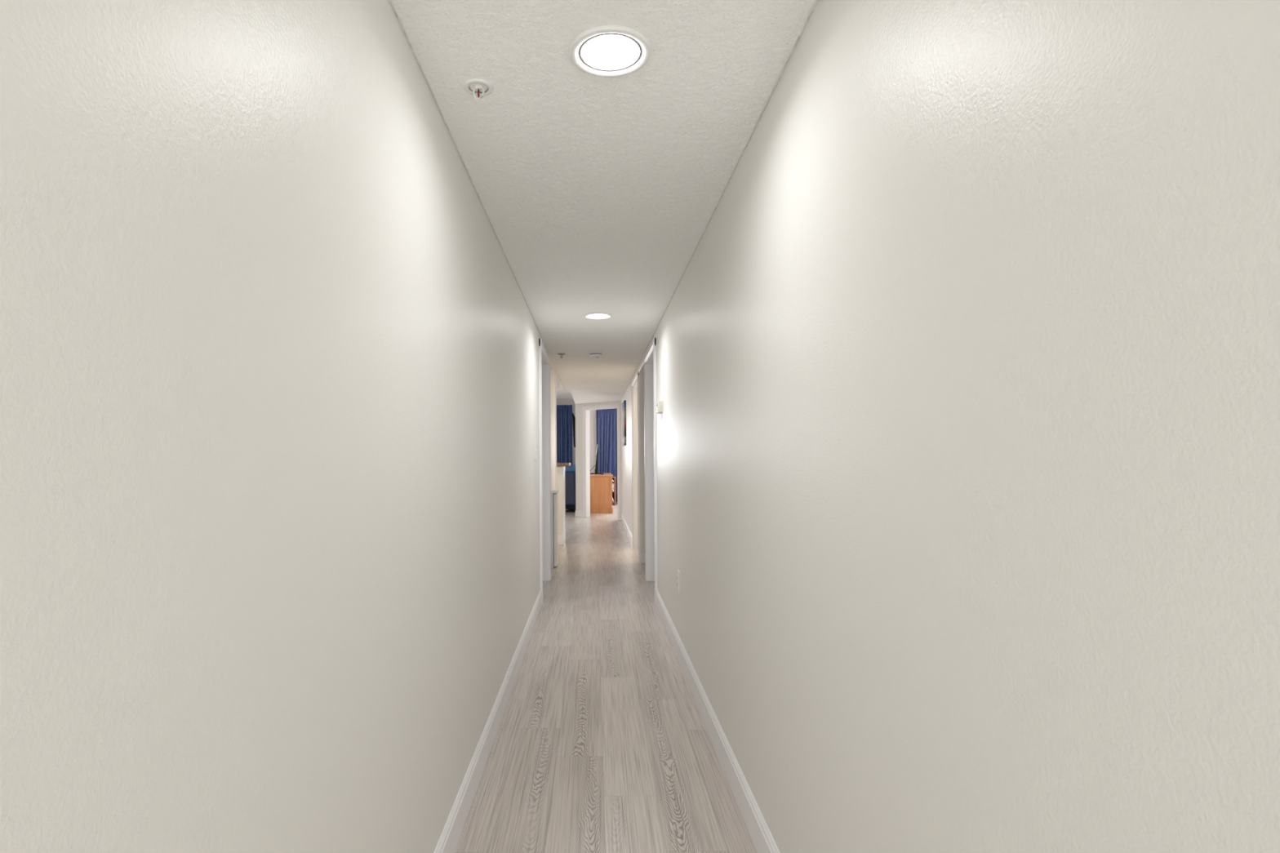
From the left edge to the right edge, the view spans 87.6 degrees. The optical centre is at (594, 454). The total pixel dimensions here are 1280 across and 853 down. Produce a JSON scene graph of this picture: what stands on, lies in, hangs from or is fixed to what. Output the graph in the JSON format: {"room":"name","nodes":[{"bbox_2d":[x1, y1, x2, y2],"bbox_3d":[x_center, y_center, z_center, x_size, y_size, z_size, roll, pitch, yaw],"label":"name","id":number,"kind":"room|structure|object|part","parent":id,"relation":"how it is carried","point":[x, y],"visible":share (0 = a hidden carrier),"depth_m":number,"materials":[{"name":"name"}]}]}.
{"room":"apartment hallway","nodes":[
{"label":"apartment hallway","id":0,"kind":"room"},
{"bbox_2d":[0,0,548,852],"bbox_3d":[-0.490,0.097,1.785,0.120,2.150,8.970,0,0,0],"label":"wall","id":1,"kind":"structure","parent":0,"point":[269,538],"depth_m":0.82,"materials":[{"name":"white paint"}]},
{"bbox_2d":[434,590,542,852],"bbox_3d":[-0.419,1.112,1.248,0.013,0.118,7.895,0,0,0],"label":"baseboard","id":2,"kind":"structure","parent":1,"relation":"attached to","point":[451,835],"depth_m":2.45,"materials":[{"name":"white paint"}]},
{"bbox_2d":[538,338,551,604],"bbox_3d":[-0.482,0.133,5.728,0.140,2.078,1.061,0,0,0],"label":"door frame","id":3,"kind":"structure","parent":1,"relation":"attached to","point":[544,359],"depth_m":6.19,"materials":[{"name":"white paint"}]},
{"bbox_2d":[550,366,559,489],"bbox_3d":[-0.524,0.097,7.635,0.100,2.150,2.730,0,0,0],"label":"wall","id":4,"kind":"structure","parent":0,"point":[553,441],"depth_m":7.60,"materials":[{"name":"white paint"}]},
{"bbox_2d":[555,378,556,489],"bbox_3d":[-0.523,0.127,8.080,0.122,2.090,0.020,0,0,0],"label":"trim","id":5,"kind":"structure","parent":4,"relation":"attached to","point":[555,379],"depth_m":8.07,"materials":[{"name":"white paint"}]},
{"bbox_2d":[555,389,573,399],"bbox_3d":[-0.707,-1.307,11.300,7.800,0.080,10.200,0,0,0],"label":"ceiling","id":6,"kind":"structure","parent":0,"point":[561,393],"depth_m":14.04,"materials":[{"name":"white paint"}]},
{"bbox_2d":[556,399,575,465],"bbox_3d":[-2.433,-0.038,15.150,4.135,2.440,0.100,0,0,0],"label":"wall","id":7,"kind":"structure","parent":0,"point":[558,401],"depth_m":15.10,"materials":[{"name":"white paint"}]},
{"bbox_2d":[556,404,573,465],"bbox_3d":[-0.778,0.005,14.993,0.584,2.296,0.146,0,0,0],"label":"curtain","id":8,"kind":"object","parent":7,"relation":"hanging from","point":[564,411],"visible":0.31,"depth_m":14.98,"materials":[{"name":"blue fabric"}]},
{"bbox_2d":[575,400,622,519],"bbox_3d":[0.103,0.093,12.274,1.158,2.150,0.110,0,0,42],"label":"wall","id":9,"kind":"structure","parent":0,"point":[579,411],"depth_m":12.53,"materials":[{"name":"white paint"}]},
{"bbox_2d":[575,510,582,517],"bbox_3d":[-0.292,1.113,12.552,0.199,0.115,0.012,0,0,42],"label":"baseboard","id":10,"kind":"structure","parent":9,"relation":"attached to","point":[578,513],"depth_m":12.54,"materials":[{"name":"white paint"}]},
{"bbox_2d":[582,404,620,519],"bbox_3d":[0.150,0.129,12.223,0.906,2.078,0.128,0,0,42],"label":"trim","id":11,"kind":"structure","parent":9,"relation":"attached to","point":[586,448],"depth_m":12.45,"materials":[{"name":"white paint"}]},
{"bbox_2d":[589,409,617,502],"bbox_3d":[1.410,-0.058,16.250,3.380,2.440,0.100,0,0,0],"label":"wall","id":12,"kind":"structure","parent":0,"point":[593,425],"depth_m":16.20,"materials":[{"name":"white paint"}]},
{"bbox_2d":[595,408,617,502],"bbox_3d":[0.494,-0.006,16.091,0.939,2.286,0.162,0,0,0],"label":"curtain","id":13,"kind":"object","parent":12,"relation":"hanging from","point":[606,419],"visible":0.34,"depth_m":16.08,"materials":[{"name":"blue fabric"}]},
{"bbox_2d":[388,0,818,404],"bbox_3d":[-1.955,-1.104,5.125,5.102,0.313,15.650,0,0,0],"label":"ceiling","id":14,"kind":"structure","parent":0,"point":[597,194],"depth_m":2.01,"materials":[{"name":"white paint"}]},
{"bbox_2d":[463,79,493,104],"bbox_3d":[-0.303,-0.947,1.736,0.076,0.052,0.076,0,0,0],"label":"sprinkler","id":15,"kind":"object","parent":14,"relation":"attached to","point":[478,87],"visible":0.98,"depth_m":1.73,"materials":[{"name":"white metal"}]},
{"bbox_2d":[468,86,488,93],"bbox_3d":[-0.303,-0.964,1.736,0.050,0.017,0.050,0,0,0],"label":"sprinkler head","id":16,"kind":"object","parent":15,"relation":"on","point":[477,88],"depth_m":1.74,"materials":[{"name":"silver metal"}]},
{"bbox_2d":[588,351,603,357],"bbox_3d":[0.012,-0.939,6.290,0.134,0.045,0.134,0,0,0],"label":"smoke detector","id":17,"kind":"object","parent":14,"relation":"attached to","point":[593,354],"visible":1,"depth_m":6.24,"materials":[{"name":"white plastic"}]},
{"bbox_2d":[583,312,612,319],"bbox_3d":[0.022,-0.958,4.590,0.194,0.012,0.194,0,0,0],"label":"recessed light","id":18,"kind":"object","parent":14,"relation":"in","point":[592,315],"visible":1,"depth_m":4.57,"materials":[{"name":"white plastic"}]},
{"bbox_2d":[569,24,651,77],"bbox_3d":[0.037,-0.958,1.585,0.194,0.012,0.194,0,0,0],"label":"recessed light","id":19,"kind":"object","parent":14,"relation":"in","point":[612,51],"visible":1,"depth_m":1.57,"materials":[{"name":"white plastic"}]},
{"bbox_2d":[454,502,756,852],"bbox_3d":[-1.052,1.175,6.883,7.581,0.001,21.796,0,0,0],"label":"floor","id":20,"kind":"structure","parent":0,"point":[602,743],"depth_m":2.73,"materials":[{"name":"grey wood"}]},
{"bbox_2d":[551,489,559,568],"bbox_3d":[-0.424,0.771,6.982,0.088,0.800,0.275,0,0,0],"label":"base cabinet","id":21,"kind":"object","parent":20,"relation":"on","point":[554,504],"visible":0.82,"depth_m":6.86,"materials":[{"name":"white paint"}]},
{"bbox_3d":[-0.407,0.779,6.980,0.032,0.745,0.236,0,0,0],"label":"door","id":22,"kind":"part","parent":21,"relation":"part of","materials":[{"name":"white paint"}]},
{"bbox_2d":[556,462,570,545],"bbox_3d":[-1.389,0.644,8.950,2.115,1.064,0.700,0,0,0],"label":"breakfast bar","id":23,"kind":"object","parent":20,"relation":"on","point":[561,468],"visible":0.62,"depth_m":8.66,"materials":[{"name":"white paint"}]},
{"bbox_3d":[-1.401,0.188,8.890,1.995,0.067,0.490,0,0,0],"label":"cap moulding","id":24,"kind":"part","parent":23,"relation":"part of","materials":[{"name":"white paint"}]},
{"bbox_3d":[-1.398,1.114,8.890,1.992,0.125,0.484,0,0,0],"label":"baseboard","id":25,"kind":"part","parent":23,"relation":"part of","materials":[{"name":"white paint"}]},
{"bbox_2d":[556,462,570,466],"bbox_3d":[-1.392,0.133,8.950,2.115,0.042,0.700,0,0,0],"label":"countertop","id":26,"kind":"structure","parent":23,"relation":"on","point":[557,464],"depth_m":8.60,"materials":[{"name":"brown stone"}]},
{"bbox_3d":[-1.401,0.636,8.899,1.992,0.840,0.469,0,0,0],"label":"corner trim","id":27,"kind":"part","parent":23,"relation":"part of","materials":[{"name":"white paint"}]},
{"bbox_2d":[564,465,575,512],"bbox_3d":[-0.761,0.692,13.957,0.820,0.962,0.866,0,0,0],"label":"armchair","id":28,"kind":"object","parent":20,"relation":"on","point":[570,472],"visible":0.27,"depth_m":13.54,"materials":[{"name":"blue fabric"}]},
{"bbox_2d":[564,465,575,471],"bbox_3d":[-0.763,0.288,13.671,0.800,0.154,0.262,0,0,0],"label":"cushion","id":29,"kind":"object","parent":28,"relation":"on","point":[571,468],"depth_m":13.55,"materials":[{"name":"blue fabric"}]},
{"bbox_2d":[590,473,613,513],"bbox_3d":[0.088,0.787,14.023,0.588,0.762,1.495,0,0,0],"label":"dresser","id":30,"kind":"object","parent":20,"relation":"on","point":[601,485],"visible":0.95,"depth_m":13.30,"materials":[{"name":"brown wood"}]},
{"bbox_2d":[590,444,602,474],"bbox_3d":[0.035,0.095,14.180,0.260,0.624,0.812,0,0,0],"label":"television","id":31,"kind":"object","parent":30,"relation":"on","point":[596,467],"visible":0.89,"depth_m":13.78,"materials":[{"name":"black plastic"}]},
{"bbox_2d":[612,476,616,505],"bbox_3d":[0.256,0.840,15.594,0.483,0.655,0.372,0,0,0],"label":"nightstand","id":32,"kind":"object","parent":20,"relation":"on","point":[614,495],"visible":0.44,"depth_m":15.43,"materials":[{"name":"brown wood"}]},
{"bbox_3d":[0.472,0.852,15.600,0.035,0.630,0.360,0,0,0],"label":"panel","id":33,"kind":"part","parent":32,"relation":"part of","materials":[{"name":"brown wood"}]},
{"bbox_2d":[621,0,1279,852],"bbox_3d":[0.542,0.091,4.585,0.120,2.150,14.570,0,0,0],"label":"wall","id":34,"kind":"structure","parent":0,"point":[967,357],"depth_m":0.81,"materials":[{"name":"white paint"}]},
{"bbox_2d":[622,400,626,445],"bbox_3d":[0.464,-0.491,10.515,0.029,0.685,0.690,0,0,0],"label":"picture","id":35,"kind":"object","parent":34,"relation":"attached to","point":[624,404],"visible":1,"depth_m":10.21},
{"bbox_2d":[621,514,631,544],"bbox_3d":[0.481,1.107,10.130,0.013,0.118,3.460,0,0,0],"label":"baseboard","id":36,"kind":"structure","parent":34,"relation":"attached to","point":[626,527],"depth_m":9.88,"materials":[{"name":"white paint"}]},
{"bbox_2d":[631,370,639,562],"bbox_3d":[0.535,0.127,7.798,0.140,2.078,1.201,0,0,0],"label":"door frame","id":37,"kind":"structure","parent":34,"relation":"attached to","point":[635,384],"depth_m":8.33,"materials":[{"name":"white paint"}]},
{"bbox_2d":[638,360,644,373],"bbox_3d":[0.477,-0.893,6.718,0.020,0.030,0.875,0,0,0],"label":"trim","id":38,"kind":"structure","parent":34,"relation":"attached to","point":[642,363],"depth_m":6.72,"materials":[{"name":"white paint"}]},
{"bbox_2d":[644,337,657,604],"bbox_3d":[0.535,0.127,5.713,0.140,2.078,1.031,0,0,0],"label":"door frame","id":39,"kind":"structure","parent":34,"relation":"attached to","point":[650,359],"depth_m":6.16,"materials":[{"name":"white paint"}]},
{"bbox_2d":[656,400,662,413],"bbox_3d":[0.463,-0.340,4.770,0.035,0.086,0.160,0,0,0],"label":"thermostat","id":40,"kind":"object","parent":34,"relation":"attached to","point":[660,403],"visible":1,"depth_m":4.69,"materials":[{"name":"white plastic"}]},
{"bbox_2d":[676,569,679,593],"bbox_3d":[0.481,0.730,3.840,0.009,0.124,0.072,0,0,0],"label":"wall outlet","id":41,"kind":"object","parent":34,"relation":"attached to","point":[677,571],"visible":1,"depth_m":3.80,"materials":[{"name":"white plastic"}]},
{"bbox_2d":[655,589,779,852],"bbox_3d":[0.481,1.107,1.248,0.013,0.118,7.895,0,0,0],"label":"baseboard","id":42,"kind":"structure","parent":34,"relation":"attached to","point":[762,840],"depth_m":2.44,"materials":[{"name":"white paint"}]},
{"bbox_3d":[-0.323,-0.049,14.410,0.085,2.440,3.580,0,0,0],"label":"wall partition","id":43,"kind":"structure","parent":0,"visible":0},
{"bbox_2d":[572,413,575,447],"bbox_3d":[-0.400,-0.495,13.750,0.094,0.683,1.000,0,0,0],"label":"television","id":44,"kind":"object","parent":43,"relation":"attached to","point":[573,415],"visible":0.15,"depth_m":13.25,"materials":[{"name":"black plastic"}]},
{"bbox_3d":[1.011,-0.056,6.738,0.818,2.440,1.035,0,0,0],"label":"wall","id":45,"kind":"structure","parent":0,"visible":0},
{"bbox_2d":[640,552,644,563],"bbox_3d":[0.922,1.107,7.154,0.867,0.115,0.013,0,0,0],"label":"baseboard","id":46,"kind":"structure","parent":45,"relation":"attached to","point":[642,554],"depth_m":7.15,"materials":[{"name":"white paint"}]}
]}

